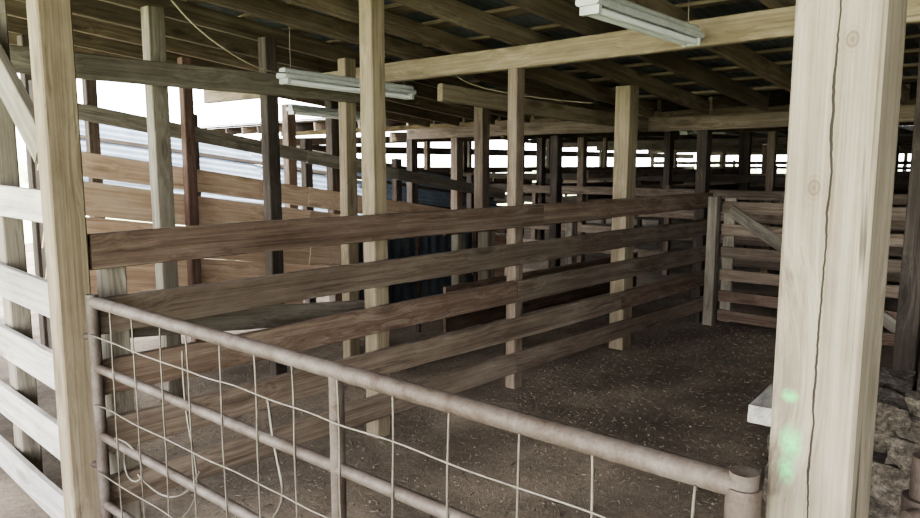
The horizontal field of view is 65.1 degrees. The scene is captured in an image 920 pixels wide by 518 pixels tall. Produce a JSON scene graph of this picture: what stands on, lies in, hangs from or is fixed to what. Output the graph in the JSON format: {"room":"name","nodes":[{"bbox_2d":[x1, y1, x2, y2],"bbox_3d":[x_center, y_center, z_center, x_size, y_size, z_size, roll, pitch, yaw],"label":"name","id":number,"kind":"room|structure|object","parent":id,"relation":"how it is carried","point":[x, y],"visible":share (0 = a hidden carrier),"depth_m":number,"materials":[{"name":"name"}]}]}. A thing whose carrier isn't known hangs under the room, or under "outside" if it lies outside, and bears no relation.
{"room":"livestock barn","nodes":[
{"label":"livestock barn","id":0,"kind":"room"},
{"bbox_2d":[0,210,919,517],"bbox_3d":[7.621,-0.331,14.855,24.000,0.065,36.000,7,10,43],"label":"floor","id":1,"kind":"structure","parent":0,"point":[15,502],"depth_m":4.40,"materials":[{"name":"soil"}]},
{"bbox_2d":[0,0,42,472],"bbox_3d":[-2.209,-0.149,3.536,0.123,2.636,0.093,7,10,43],"label":"support post","id":2,"kind":"object","parent":1,"relation":"on","point":[17,317],"visible":0.45,"depth_m":3.52,"materials":[{"name":"wood"}]},
{"bbox_2d":[0,185,64,517],"bbox_3d":[-2.960,0.260,4.253,3.571,1.634,0.125,7,10,43],"label":"fence","id":3,"kind":"object","parent":1,"relation":"on","point":[30,291],"visible":0.82,"depth_m":3.26,"materials":[{"name":"wood"}]},
{"bbox_2d":[17,35,48,347],"bbox_3d":[-3.470,-0.473,5.946,0.127,2.648,0.121,7,10,43],"label":"support post","id":4,"kind":"object","parent":1,"relation":"on","point":[22,40],"visible":0.28,"depth_m":5.91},
{"bbox_2d":[26,0,99,517],"bbox_3d":[-1.602,-0.127,2.918,0.130,2.755,0.128,7,10,43],"label":"support post","id":5,"kind":"object","parent":1,"relation":"on","point":[50,24],"visible":0.89,"depth_m":2.88,"materials":[{"name":"brown wood"}]},
{"bbox_2d":[0,43,37,163],"bbox_3d":[-2.071,-0.887,3.210,1.158,0.920,0.042,7,10,43],"label":"knee brace","id":6,"kind":"object","parent":5,"relation":"attached to","point":[13,93],"visible":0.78,"depth_m":3.01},
{"bbox_2d":[82,293,761,517],"bbox_3d":[-0.511,0.737,2.153,2.690,0.975,0.060,6,10,40],"label":"gate","id":7,"kind":"object","parent":5,"relation":"attached to","point":[740,486],"visible":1,"depth_m":1.96,"materials":[{"name":"metal"}]},
{"bbox_2d":[82,79,105,218],"bbox_3d":[-3.497,-0.568,6.938,0.107,2.575,0.104,7,10,43],"label":"support post","id":8,"kind":"object","parent":1,"relation":"on","point":[89,87],"visible":0.3,"depth_m":6.80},
{"bbox_2d":[140,6,183,397],"bbox_3d":[-1.978,-0.313,4.799,0.113,2.630,0.114,7,10,43],"label":"support post","id":9,"kind":"object","parent":1,"relation":"on","point":[152,17],"visible":0.53,"depth_m":4.71,"materials":[{"name":"wood"}]},
{"bbox_2d":[9,44,359,102],"bbox_3d":[-1.734,-1.208,4.796,0.050,0.155,2.985,7,10,43],"label":"roof beam","id":10,"kind":"structure","parent":9,"relation":"attached to","point":[96,67],"depth_m":4.68,"materials":[{"name":"wood"}]},
{"bbox_2d":[276,50,359,93],"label":"fluorescent light","id":11,"kind":"object","parent":10,"relation":"hanging from","point":[302,78],"depth_m":5.09,"materials":[{"name":"white metal"}]},
{"bbox_2d":[177,57,201,341],"bbox_3d":[-2.381,-0.478,6.383,0.098,2.542,0.092,7,10,43],"label":"support post","id":12,"kind":"object","parent":1,"relation":"on","point":[186,102],"visible":0.58,"depth_m":6.31,"materials":[{"name":"wood"}]},
{"bbox_2d":[28,80,505,348],"bbox_3d":[-1.375,-0.527,7.769,0.149,2.278,5.739,7,10,43],"label":"wooden fence","id":13,"kind":"object","parent":1,"relation":"on","point":[115,202],"visible":0.28,"depth_m":6.73,"materials":[{"name":"wood"}]},
{"bbox_2d":[258,37,286,375],"bbox_3d":[-1.407,-0.351,5.413,0.104,2.542,0.103,7,10,43],"label":"support post","id":14,"kind":"object","parent":1,"relation":"on","point":[267,46],"visible":0.57,"depth_m":5.33,"materials":[{"name":"wood"}]},
{"bbox_2d":[282,104,297,208],"bbox_3d":[-2.042,-0.682,8.720,0.123,2.335,0.122,7,10,43],"label":"support post","id":15,"kind":"object","parent":1,"relation":"on","point":[288,121],"visible":0.26,"depth_m":8.59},
{"bbox_2d":[79,120,506,260],"bbox_3d":[-1.960,-1.034,11.292,1.094,2.361,7.912,7,10,43],"label":"corrugated metal wall","id":16,"kind":"structure","parent":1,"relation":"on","point":[115,141],"depth_m":9.92,"materials":[{"name":"metal"}]},
{"bbox_2d":[325,101,341,301],"bbox_3d":[-1.419,-0.606,8.145,0.124,2.336,0.124,7,10,43],"label":"support post","id":17,"kind":"object","parent":1,"relation":"on","point":[331,125],"visible":0.28,"depth_m":8.02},
{"bbox_2d":[338,58,359,357],"bbox_3d":[-0.914,-0.382,5.939,0.104,2.468,0.115,7,10,43],"label":"support post","id":18,"kind":"object","parent":1,"relation":"on","point":[346,66],"visible":0.64,"depth_m":5.86,"materials":[{"name":"brown wood"}]},
{"bbox_2d":[359,0,389,438],"bbox_3d":[-0.491,-0.201,4.159,0.115,2.574,0.104,7,10,43],"label":"support post","id":19,"kind":"object","parent":1,"relation":"on","point":[371,12],"visible":0.6,"depth_m":4.06,"materials":[{"name":"brown wood"}]},
{"bbox_2d":[87,192,712,517],"bbox_3d":[0.418,0.269,5.263,0.288,1.356,5.936,7,10,43],"label":"fence","id":20,"kind":"object","parent":1,"relation":"on","point":[253,302],"visible":0.88,"depth_m":3.97,"materials":[{"name":"wood"}]},
{"bbox_2d":[341,232,477,332],"bbox_3d":[-0.419,0.151,6.862,0.051,1.130,1.755,7,10,43],"label":"metal panel","id":21,"kind":"object","parent":1,"relation":"on","point":[424,245],"visible":0.16,"depth_m":6.90,"materials":[{"name":"metal"}]},
{"bbox_2d":[406,139,417,203],"bbox_3d":[-0.671,-0.696,10.200,0.123,1.974,0.122,7,10,43],"label":"support post","id":22,"kind":"object","parent":1,"relation":"on","point":[411,144],"visible":0.38,"depth_m":10.08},
{"bbox_2d":[424,141,430,170],"bbox_3d":[-0.641,-1.389,14.210,0.107,2.299,0.102,7,10,43],"label":"support post","id":23,"kind":"object","parent":1,"relation":"on","point":[427,144],"visible":0.21,"depth_m":14.09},
{"bbox_2d":[281,98,915,135],"bbox_3d":[3.419,-2.115,10.296,21.105,0.184,0.101,7,10,43],"label":"roof beam","id":24,"kind":"structure","parent":23,"relation":"on","point":[742,109],"depth_m":10.64,"materials":[{"name":"brown wood"}]},
{"bbox_2d":[241,124,279,133],"bbox_3d":[-1.996,-2.932,15.352,0.048,0.720,5.919,7,10,43],"label":"rafter","id":25,"kind":"object","parent":24,"relation":"on","point":[245,130],"visible":0.07,"depth_m":13.33,"materials":[{"name":"brown wood"}]},
{"bbox_2d":[451,138,462,209],"bbox_3d":[-0.043,-0.620,9.634,0.122,1.974,0.122,7,10,43],"label":"support post","id":26,"kind":"object","parent":1,"relation":"on","point":[456,143],"visible":0.36,"depth_m":9.52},
{"bbox_2d":[407,104,914,138],"bbox_3d":[4.189,-1.148,5.563,13.405,0.154,0.098,7,10,43],"label":"roof beam","id":27,"kind":"structure","parent":26,"relation":"on","point":[907,112],"depth_m":7.43,"materials":[{"name":"brown wood"}]},
{"bbox_2d":[8,32,429,126],"bbox_3d":[-3.564,-1.891,6.413,0.049,1.079,9.218,7,10,43],"label":"rafter","id":28,"kind":"object","parent":27,"relation":"on","point":[12,36],"visible":0.2,"depth_m":8.40,"materials":[{"name":"brown wood"}]},
{"bbox_2d":[551,75,917,103],"bbox_3d":[3.998,-1.384,5.325,13.604,0.031,0.092,7,10,43],"label":"purlin","id":29,"kind":"object","parent":28,"relation":"on","point":[914,77],"visible":0.13,"depth_m":6.54,"materials":[{"name":"brown wood"}]},
{"bbox_2d":[7,16,459,125],"bbox_3d":[-3.160,-1.842,6.039,0.050,1.088,9.216,7,10,43],"label":"rafter","id":30,"kind":"object","parent":27,"relation":"on","point":[15,25],"visible":0.24,"depth_m":6.35,"materials":[{"name":"brown wood"}]},
{"bbox_2d":[325,0,575,46],"bbox_3d":[1.994,-1.407,3.153,13.604,0.030,0.193,7,10,43],"label":"purlin","id":31,"kind":"object","parent":30,"relation":"on","point":[509,11],"visible":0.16,"depth_m":4.78,"materials":[{"name":"brown wood"}]},
{"bbox_2d":[575,0,704,46],"bbox_3d":[0.919,-1.327,3.526,0.120,0.438,1.065,7,10,43],"label":"fluorescent light","id":32,"kind":"object","parent":31,"relation":"hanging from","point":[626,14],"visible":1,"depth_m":3.46,"materials":[{"name":"white metal"}]},
{"bbox_2d":[613,0,699,30],"bbox_3d":[0.919,-1.204,3.542,0.070,0.040,1.046,7,9,43],"label":"tray","id":33,"kind":"object","parent":32,"relation":"on","point":[624,2],"depth_m":3.55,"materials":[{"name":"white metal"}]},
{"bbox_2d":[385,0,748,55],"bbox_3d":[2.279,-1.403,3.464,13.605,0.031,0.093,7,10,43],"label":"purlin","id":34,"kind":"object","parent":30,"relation":"on","point":[700,3],"visible":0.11,"depth_m":4.33,"materials":[{"name":"brown wood"}]},
{"bbox_2d":[491,48,918,91],"bbox_3d":[3.425,-1.392,4.705,13.605,0.031,0.194,7,10,43],"label":"purlin","id":35,"kind":"object","parent":30,"relation":"on","point":[907,52],"visible":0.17,"depth_m":5.89,"materials":[{"name":"brown wood"}]},
{"bbox_2d":[6,0,494,123],"bbox_3d":[-2.714,-1.786,5.627,0.048,1.086,9.218,7,10,43],"label":"rafter","id":36,"kind":"object","parent":27,"relation":"on","point":[17,9],"visible":0.34,"depth_m":6.09,"materials":[{"name":"brown wood"}]},
{"bbox_2d":[15,0,529,122],"bbox_3d":[-2.319,-1.741,5.260,0.050,1.088,9.217,7,10,43],"label":"rafter","id":37,"kind":"object","parent":27,"relation":"on","point":[92,9],"visible":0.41,"depth_m":5.64,"materials":[{"name":"brown wood"}]},
{"bbox_2d":[98,0,565,120],"bbox_3d":[-1.925,-1.693,4.899,0.050,1.084,9.217,7,10,42],"label":"rafter","id":38,"kind":"object","parent":27,"relation":"on","point":[200,16],"visible":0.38,"depth_m":5.30,"materials":[{"name":"brown wood"}]},
{"bbox_2d":[200,0,614,112],"bbox_3d":[-1.467,-1.635,4.473,0.050,1.087,9.216,7,10,43],"label":"rafter","id":39,"kind":"object","parent":27,"relation":"on","point":[276,11],"visible":0.6,"depth_m":5.17,"materials":[{"name":"brown wood"}]},
{"bbox_2d":[171,0,289,73],"bbox_3d":[-1.394,-1.451,4.572,0.179,0.484,1.008,6,10,40],"label":"hanging cable","id":40,"kind":"object","parent":39,"relation":"hanging from","point":[178,8],"visible":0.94,"depth_m":4.39,"materials":[{"name":"rubber"}]},
{"bbox_2d":[284,0,654,116],"bbox_3d":[-1.112,-1.592,4.146,0.050,1.087,9.218,7,10,42],"label":"rafter","id":41,"kind":"object","parent":27,"relation":"on","point":[394,24],"visible":0.64,"depth_m":5.20,"materials":[{"name":"brown wood"}]},
{"bbox_2d":[437,83,648,131],"bbox_3d":[0.904,-1.314,6.426,0.054,0.250,3.088,7,10,43],"label":"roof beam","id":42,"kind":"structure","parent":27,"relation":"attached to","point":[447,93],"depth_m":6.07,"materials":[{"name":"brown wood"}]},
{"bbox_2d":[456,76,591,103],"bbox_3d":[0.519,-1.403,5.834,1.178,0.266,0.104,-1,8,-7],"label":"hanging cable","id":43,"kind":"object","parent":42,"relation":"attached to","point":[456,76],"visible":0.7,"depth_m":5.80,"materials":[{"name":"rubber"}]},
{"bbox_2d":[390,0,709,113],"bbox_3d":[-0.687,-1.537,3.754,0.050,1.084,9.215,7,10,43],"label":"rafter","id":44,"kind":"object","parent":27,"relation":"on","point":[455,12],"visible":0.83,"depth_m":4.93,"materials":[{"name":"brown wood"}]},
{"bbox_2d":[503,0,768,110],"bbox_3d":[-0.272,-1.488,3.370,0.048,1.086,9.218,7,10,43],"label":"rafter","id":45,"kind":"object","parent":27,"relation":"on","point":[561,12],"visible":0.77,"depth_m":5.22,"materials":[{"name":"brown wood"}]},
{"bbox_2d":[524,63,917,98],"bbox_3d":[3.711,-1.389,5.015,13.603,0.029,0.192,7,10,43],"label":"purlin","id":46,"kind":"object","parent":45,"relation":"on","point":[906,66],"visible":0.12,"depth_m":6.16,"materials":[{"name":"brown wood"}]},
{"bbox_2d":[627,0,791,92],"bbox_3d":[0.109,-1.440,3.017,0.049,1.089,9.217,7,10,42],"label":"rafter","id":47,"kind":"object","parent":27,"relation":"on","point":[740,55],"visible":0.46,"depth_m":5.01,"materials":[{"name":"brown wood"}]},
{"bbox_2d":[758,0,908,103],"bbox_3d":[0.564,-1.389,2.596,0.050,1.088,9.217,7,10,43],"label":"rafter","id":48,"kind":"object","parent":27,"relation":"on","point":[771,4],"visible":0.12,"depth_m":3.84,"materials":[{"name":"brown wood"}]},
{"bbox_3d":[0.972,-1.337,2.219,0.049,0.136,9.255,7,4,43],"label":"rafter","id":49,"kind":"object","parent":27,"relation":"on","visible":0},
{"bbox_2d":[467,33,919,83],"bbox_3d":[3.138,-1.394,4.394,13.605,0.029,0.093,7,10,43],"label":"purlin","id":50,"kind":"object","parent":49,"relation":"on","point":[909,36],"visible":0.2,"depth_m":5.51,"materials":[{"name":"brown wood"}]},
{"bbox_2d":[286,98,360,121],"bbox_3d":[-1.339,-1.724,7.789,0.120,0.450,1.204,7,10,43],"label":"fluorescent light","id":51,"kind":"object","parent":50,"relation":"hanging from","point":[293,109],"visible":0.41,"depth_m":7.55,"materials":[{"name":"white metal"}]},
{"bbox_3d":[5.860,-0.744,-2.300,0.049,0.137,9.254,7,4,42],"label":"rafter","id":52,"kind":"object","parent":27,"relation":"on","visible":0},
{"bbox_2d":[237,2,302,19],"bbox_3d":[1.420,-1.413,2.533,13.605,0.030,0.094,7,10,43],"label":"purlin","id":53,"kind":"object","parent":52,"relation":"on","point":[245,16],"visible":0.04,"depth_m":5.24,"materials":[{"name":"brown wood"}]},
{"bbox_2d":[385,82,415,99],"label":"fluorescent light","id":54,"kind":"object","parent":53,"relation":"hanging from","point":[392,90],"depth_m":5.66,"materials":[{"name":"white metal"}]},
{"bbox_2d":[282,0,465,34],"bbox_3d":[1.706,-1.410,2.844,13.604,0.031,0.193,7,10,43],"label":"purlin","id":55,"kind":"object","parent":52,"relation":"on","point":[395,8],"visible":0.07,"depth_m":4.83,"materials":[{"name":"brown wood"}]},
{"bbox_3d":[4.644,-0.889,-1.176,0.051,0.137,9.254,7,4,43],"label":"rafter","id":56,"kind":"object","parent":27,"relation":"on","visible":0},
{"bbox_2d":[203,0,919,103],"bbox_3d":[2.130,-1.171,3.332,13.404,0.164,0.081,7,10,43],"label":"roof beam","id":57,"kind":"structure","parent":56,"relation":"attached to","point":[776,23],"depth_m":4.52,"materials":[{"name":"brown wood"}]},
{"bbox_2d":[463,142,466,172],"bbox_3d":[0.098,-1.986,17.591,0.127,2.599,0.123,7,10,43],"label":"support post","id":58,"kind":"object","parent":1,"relation":"on","point":[464,143],"visible":0.18,"depth_m":17.48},
{"bbox_2d":[467,142,471,167],"bbox_3d":[0.284,-2.483,22.162,0.123,2.390,0.122,7,10,43],"label":"support post","id":59,"kind":"object","parent":1,"relation":"on","point":[469,144],"visible":0.24,"depth_m":22.02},
{"bbox_2d":[37,293,919,517],"bbox_3d":[1.336,0.882,5.623,6.543,0.070,7.244,7,10,43],"label":"litter","id":60,"kind":"object","parent":1,"relation":"on","point":[770,363],"visible":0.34,"depth_m":4.59,"materials":[{"name":"wood"}]},
{"bbox_2d":[474,107,489,279],"bbox_3d":[0.229,-0.495,7.580,0.127,2.263,0.122,7,10,43],"label":"support post","id":61,"kind":"object","parent":1,"relation":"on","point":[481,115],"visible":0.39,"depth_m":7.47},
{"bbox_2d":[505,68,524,388],"bbox_3d":[0.388,-0.179,5.101,0.090,2.285,0.092,7,10,43],"label":"support post","id":62,"kind":"object","parent":1,"relation":"on","point":[516,76],"visible":0.59,"depth_m":5.01,"materials":[{"name":"wood"}]},
{"bbox_2d":[443,215,638,332],"bbox_3d":[0.937,0.067,7.367,0.138,1.206,3.256,7,10,43],"label":"fence","id":63,"kind":"object","parent":1,"relation":"on","point":[486,316],"visible":0.34,"depth_m":6.74,"materials":[{"name":"wood"}]},
{"bbox_2d":[536,138,545,239],"bbox_3d":[1.383,-1.144,12.362,0.124,2.299,0.124,7,10,43],"label":"support post","id":64,"kind":"object","parent":1,"relation":"on","point":[541,142],"visible":0.41,"depth_m":12.27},
{"bbox_2d":[545,139,549,196],"bbox_3d":[2.470,-2.214,20.124,0.125,2.390,0.124,7,10,43],"label":"support post","id":65,"kind":"object","parent":1,"relation":"on","point":[547,140],"visible":0.26,"depth_m":19.99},
{"bbox_2d":[548,135,562,267],"bbox_3d":[1.176,-0.523,8.892,0.112,1.975,0.112,7,10,43],"label":"support post","id":66,"kind":"object","parent":1,"relation":"on","point":[556,142],"visible":0.63,"depth_m":8.79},
{"bbox_2d":[576,137,587,261],"bbox_3d":[1.985,-1.067,11.766,0.126,2.299,0.124,7,10,43],"label":"support post","id":67,"kind":"object","parent":1,"relation":"on","point":[582,143],"visible":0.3,"depth_m":11.67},
{"bbox_2d":[586,168,738,226],"bbox_3d":[4.147,-1.150,13.946,0.041,1.187,6.106,7,10,43],"label":"fence","id":68,"kind":"object","parent":67,"relation":"attached to","point":[716,171],"visible":0.32,"depth_m":13.47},
{"bbox_2d":[601,138,607,223],"bbox_3d":[3.793,-2.054,18.919,0.107,2.389,0.104,7,10,43],"label":"support post","id":69,"kind":"object","parent":1,"relation":"on","point":[605,140],"visible":0.35,"depth_m":18.80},
{"bbox_2d":[609,85,638,349],"bbox_3d":[1.410,-0.325,6.215,0.145,2.283,0.154,7,10,43],"label":"support post","id":70,"kind":"object","parent":1,"relation":"on","point":[627,97],"visible":0.6,"depth_m":6.11,"materials":[{"name":"brown wood"}]},
{"bbox_2d":[523,182,784,275],"bbox_3d":[2.845,-0.421,10.566,5.406,1.336,0.122,7,10,43],"label":"fence","id":71,"kind":"object","parent":1,"relation":"on","point":[534,188],"visible":0.29,"depth_m":10.30,"materials":[{"name":"wood"}]},
{"bbox_2d":[659,131,673,271],"bbox_3d":[3.089,-0.933,10.763,0.105,2.300,0.103,7,10,43],"label":"support post","id":72,"kind":"object","parent":1,"relation":"on","point":[668,136],"visible":0.41,"depth_m":10.66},
{"bbox_2d":[448,170,908,247],"bbox_3d":[5.289,-0.752,12.499,20.306,1.486,0.124,7,10,43],"label":"fence","id":73,"kind":"object","parent":1,"relation":"on","point":[690,178],"visible":0.14,"depth_m":13.78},
{"bbox_2d":[315,167,532,195],"bbox_3d":[-0.977,-1.525,16.785,0.041,1.188,8.706,7,10,43],"label":"fence","id":74,"kind":"object","parent":73,"relation":"attached to","point":[527,169],"visible":0.06,"depth_m":18.76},
{"bbox_2d":[492,178,907,225],"bbox_3d":[7.675,-1.037,15.043,20.306,1.386,0.123,7,10,43],"label":"fence","id":75,"kind":"object","parent":1,"relation":"on","point":[640,184],"visible":0.12,"depth_m":17.20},
{"bbox_2d":[545,167,683,202],"bbox_3d":[4.163,-1.748,18.471,0.040,1.186,6.805,7,10,43],"label":"fence","id":76,"kind":"object","parent":75,"relation":"attached to","point":[564,170],"visible":0.1,"depth_m":17.63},
{"bbox_2d":[689,129,711,322],"bbox_3d":[2.442,-0.315,7.316,0.117,1.975,0.113,7,10,43],"label":"support post","id":77,"kind":"object","parent":1,"relation":"on","point":[704,137],"visible":0.52,"depth_m":7.22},
{"bbox_2d":[696,127,788,131],"bbox_3d":[4.441,-1.750,9.454,0.054,0.352,5.909,7,10,43],"label":"roof beam","id":78,"kind":"structure","parent":77,"relation":"on","point":[779,128],"depth_m":8.36,"materials":[{"name":"brown wood"}]},
{"bbox_2d":[702,196,721,325],"bbox_3d":[2.523,0.031,7.216,0.104,1.315,0.102,7,10,43],"label":"gate post","id":79,"kind":"object","parent":1,"relation":"on","point":[714,202],"visible":0.95,"depth_m":7.18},
{"bbox_2d":[563,173,907,196],"bbox_3d":[10.199,-1.415,17.722,20.306,1.436,0.125,7,10,43],"label":"fence","id":80,"kind":"object","parent":1,"relation":"on","point":[751,174],"visible":0.03,"depth_m":19.63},
{"bbox_2d":[738,132,744,201],"bbox_3d":[6.431,-1.735,16.490,0.126,2.390,0.125,7,10,43],"label":"support post","id":81,"kind":"object","parent":1,"relation":"on","point":[742,134],"visible":0.3,"depth_m":16.36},
{"bbox_2d":[739,132,752,247],"bbox_3d":[5.136,-1.369,12.918,0.104,2.600,0.102,7,10,43],"label":"support post","id":82,"kind":"object","parent":1,"relation":"on","point":[748,135],"visible":0.33,"depth_m":12.83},
{"bbox_2d":[760,144,766,202],"bbox_3d":[8.322,-2.058,19.750,0.124,2.177,0.125,7,10,43],"label":"support post","id":83,"kind":"object","parent":1,"relation":"on","point":[764,146],"visible":0.28,"depth_m":19.61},
{"bbox_2d":[760,131,777,272],"bbox_3d":[4.187,-0.799,9.749,0.105,2.298,0.105,7,10,43],"label":"support post","id":84,"kind":"object","parent":1,"relation":"on","point":[772,141],"visible":0.37,"depth_m":9.65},
{"bbox_2d":[653,160,910,167],"bbox_3d":[15.518,-2.336,23.355,20.305,1.786,0.125,7,10,43],"label":"fence","id":85,"kind":"object","parent":1,"relation":"on","point":[733,162],"visible":0.08,"depth_m":27.79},
{"bbox_2d":[711,165,909,172],"bbox_3d":[18.587,-2.667,26.631,20.306,1.586,0.124,7,10,43],"label":"fence","id":86,"kind":"object","parent":1,"relation":"on","point":[903,168],"visible":0.04,"depth_m":31.05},
{"bbox_2d":[747,367,919,517],"bbox_3d":[1.900,0.896,1.903,2.208,0.968,0.609,7,10,43],"label":"stone wall","id":87,"kind":"structure","parent":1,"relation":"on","point":[897,422],"depth_m":2.15,"materials":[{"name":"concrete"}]},
{"bbox_2d":[766,0,907,517],"bbox_3d":[0.665,0.102,1.290,0.144,2.665,0.141,7,10,43],"label":"support post","id":88,"kind":"object","parent":1,"relation":"on","point":[848,55],"visible":1,"depth_m":1.22,"materials":[{"name":"brown wood"}]},
{"bbox_2d":[762,451,919,517],"bbox_3d":[1.062,0.915,1.319,1.140,1.080,0.220,2,8,13],"label":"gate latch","id":89,"kind":"object","parent":1,"relation":"on","point":[910,498],"visible":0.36,"depth_m":1.34,"materials":[{"name":"metal"}]},
{"bbox_2d":[886,123,899,283],"bbox_3d":[5.211,-0.674,8.800,0.127,2.301,0.123,7,10,43],"label":"support post","id":90,"kind":"object","parent":1,"relation":"on","point":[899,123],"visible":0.08,"depth_m":8.71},
{"bbox_2d":[888,171,909,258],"bbox_3d":[5.036,-0.468,8.787,0.040,1.184,5.506,7,10,43],"label":"fence","id":91,"kind":"object","parent":90,"relation":"attached to","point":[900,175],"visible":0.07,"depth_m":9.62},
{"bbox_2d":[886,194,907,281],"bbox_3d":[7.782,0.182,6.001,7.705,1.335,0.122,7,10,43],"label":"fence","id":92,"kind":"object","parent":1,"relation":"on","point":[898,199],"visible":0.13,"depth_m":8.39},
{"bbox_2d":[892,47,919,390],"bbox_3d":[2.516,-0.075,3.968,0.119,2.377,0.115,7,10,43],"label":"support post","id":93,"kind":"object","parent":1,"relation":"on","point":[906,354],"visible":0.62,"depth_m":3.95,"materials":[{"name":"wood"}]},
{"bbox_3d":[15.365,-2.549,23.828,0.103,2.084,0.103,7,10,43],"label":"support post","id":94,"kind":"object","parent":1,"relation":"on","visible":0},
{"bbox_2d":[648,146,911,152],"bbox_3d":[15.694,-3.623,23.376,21.104,0.185,0.100,7,10,43],"label":"roof beam","id":95,"kind":"structure","parent":94,"relation":"on","point":[908,148],"depth_m":28.13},
{"bbox_3d":[-2.101,-2.252,19.616,0.129,2.598,0.122,7,10,43],"label":"support post","id":96,"kind":"object","parent":1,"relation":"on","visible":0},
{"bbox_2d":[281,166,694,203],"bbox_3d":[2.431,-2.540,24.479,0.042,1.189,24.706,7,10,43],"label":"fence","id":97,"kind":"object","parent":96,"relation":"attached to","point":[685,167],"visible":0.06,"depth_m":26.05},
{"bbox_3d":[3.972,-0.100,5.836,0.123,1.935,0.123,7,10,43],"label":"gate post","id":98,"kind":"object","parent":1,"relation":"on","visible":0},
{"bbox_2d":[717,198,905,346],"bbox_3d":[3.220,0.090,6.504,1.776,1.225,0.086,7,10,43],"label":"wooden gate","id":99,"kind":"object","parent":98,"relation":"attached to","point":[734,211],"visible":0.45,"depth_m":6.86,"materials":[{"name":"wood"}]},
{"bbox_2d":[296,145,693,158],"bbox_3d":[2.314,-3.625,24.653,0.060,0.212,25.406,7,10,43],"label":"roof beam","id":100,"kind":"structure","parent":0,"point":[389,150],"depth_m":23.47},
{"bbox_2d":[200,75,913,126],"bbox_3d":[3.363,-2.397,10.347,21.500,0.613,5.952,7,10,43],"label":"sheet","id":101,"kind":"object","parent":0,"point":[911,75],"visible":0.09,"depth_m":12.98,"materials":[{"name":"metal"}]},
{"bbox_2d":[198,0,919,125],"bbox_3d":[2.596,-2.447,9.510,21.500,0.932,22.201,7,10,43],"label":"ceiling","id":102,"kind":"structure","parent":0,"point":[529,20],"depth_m":5.49,"materials":[{"name":"metal"}]},
{"bbox_2d":[260,136,473,144],"bbox_3d":[-1.558,-2.475,14.999,0.059,0.358,5.908,7,10,42],"label":"roof beam","id":103,"kind":"structure","parent":102,"relation":"attached to","point":[315,141],"depth_m":13.84,"materials":[{"name":"brown wood"}]},
{"bbox_2d":[390,132,607,141],"bbox_3d":[1.003,-2.166,12.630,0.055,0.348,5.908,7,10,43],"label":"roof beam","id":104,"kind":"structure","parent":102,"relation":"attached to","point":[394,136],"depth_m":11.04,"materials":[{"name":"brown wood"}]},
{"bbox_2d":[501,131,696,137],"bbox_3d":[2.540,-1.978,11.212,0.059,0.349,5.909,7,10,42],"label":"roof beam","id":105,"kind":"structure","parent":102,"relation":"attached to","point":[674,132],"depth_m":10.56,"materials":[{"name":"brown wood"}]},
{"bbox_2d":[592,126,913,138],"bbox_3d":[14.602,-3.775,22.322,21.500,0.174,12.990,7,10,43],"label":"roof beam","id":106,"kind":"structure","parent":0,"point":[910,128],"depth_m":20.89,"materials":[{"name":"wood"}]},
{"bbox_2d":[711,151,910,155],"bbox_3d":[18.969,-4.026,26.864,21.104,0.187,0.099,7,10,43],"label":"roof beam","id":107,"kind":"structure","parent":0,"point":[901,152],"depth_m":32.11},
{"bbox_3d":[5.465,-2.700,12.432,21.104,0.186,0.098,7,10,43],"label":"roof beam","id":108,"kind":"structure","parent":0,"visible":0},
{"bbox_2d":[296,122,313,131],"bbox_3d":[-0.775,-2.783,14.223,0.050,0.721,5.913,7,10,43],"label":"rafter","id":109,"kind":"object","parent":108,"relation":"on","point":[302,126],"visible":0.04,"depth_m":12.24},
{"bbox_2d":[644,95,712,110],"bbox_3d":[3.750,-2.233,10.038,0.049,0.719,5.917,7,10,43],"label":"rafter","id":110,"kind":"object","parent":108,"relation":"on","point":[650,101],"visible":0.02,"depth_m":8.49,"materials":[{"name":"brown wood"}]},
{"bbox_2d":[204,80,916,128],"bbox_3d":[1.395,-1.800,8.297,21.503,0.031,0.093,7,10,43],"label":"purlin","id":111,"kind":"object","parent":110,"relation":"on","point":[904,81],"visible":0.23,"depth_m":8.07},
{"bbox_2d":[657,91,774,112],"bbox_3d":[4.116,-2.187,9.701,0.050,0.718,5.916,7,10,43],"label":"rafter","id":112,"kind":"object","parent":108,"relation":"on","point":[663,105],"visible":0.1,"depth_m":7.72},
{"bbox_2d":[708,91,782,109],"bbox_3d":[4.522,-2.139,9.325,0.048,0.721,5.917,7,10,43],"label":"rafter","id":113,"kind":"object","parent":108,"relation":"on","point":[716,102],"visible":0.18,"depth_m":7.41,"materials":[{"name":"brown wood"}]},
{"bbox_2d":[904,83,916,99],"bbox_3d":[5.777,-1.985,8.167,0.049,0.723,5.914,7,10,43],"label":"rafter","id":114,"kind":"object","parent":108,"relation":"on","point":[912,87],"visible":0.63,"depth_m":6.11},
{"bbox_3d":[13.275,-3.811,23.559,0.050,0.138,13.005,7,10,43],"label":"rafter","id":115,"kind":"object","parent":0,"visible":0},
{"bbox_2d":[562,134,912,147],"bbox_3d":[10.376,-2.969,17.708,21.104,0.182,0.098,7,10,43],"label":"roof beam","id":116,"kind":"structure","parent":115,"relation":"attached to","point":[902,137],"depth_m":20.97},
{"bbox_2d":[596,141,911,150],"bbox_3d":[12.967,-3.285,20.470,21.106,0.185,0.100,7,10,43],"label":"roof beam","id":117,"kind":"structure","parent":115,"relation":"attached to","point":[900,143],"depth_m":24.42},
{"label":"outside","id":118,"kind":"structure","parent":0,"visible":0},
{"bbox_2d":[20,179,572,243],"bbox_3d":[0.000,1.656,0.218,180.000,0.001,180.000,7,10,43],"label":"ground","id":119,"kind":"structure","parent":118,"point":[27,224],"depth_m":19.72,"materials":[{"name":"green plant"}]},
{"bbox_2d":[18,158,899,182],"bbox_3d":[5.067,-0.806,21.949,136.886,7.387,124.237,7,10,43],"label":"tree line","id":120,"kind":"object","parent":119,"relation":"on","point":[23,174],"visible":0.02,"depth_m":74.04,"materials":[{"name":"green plant"}]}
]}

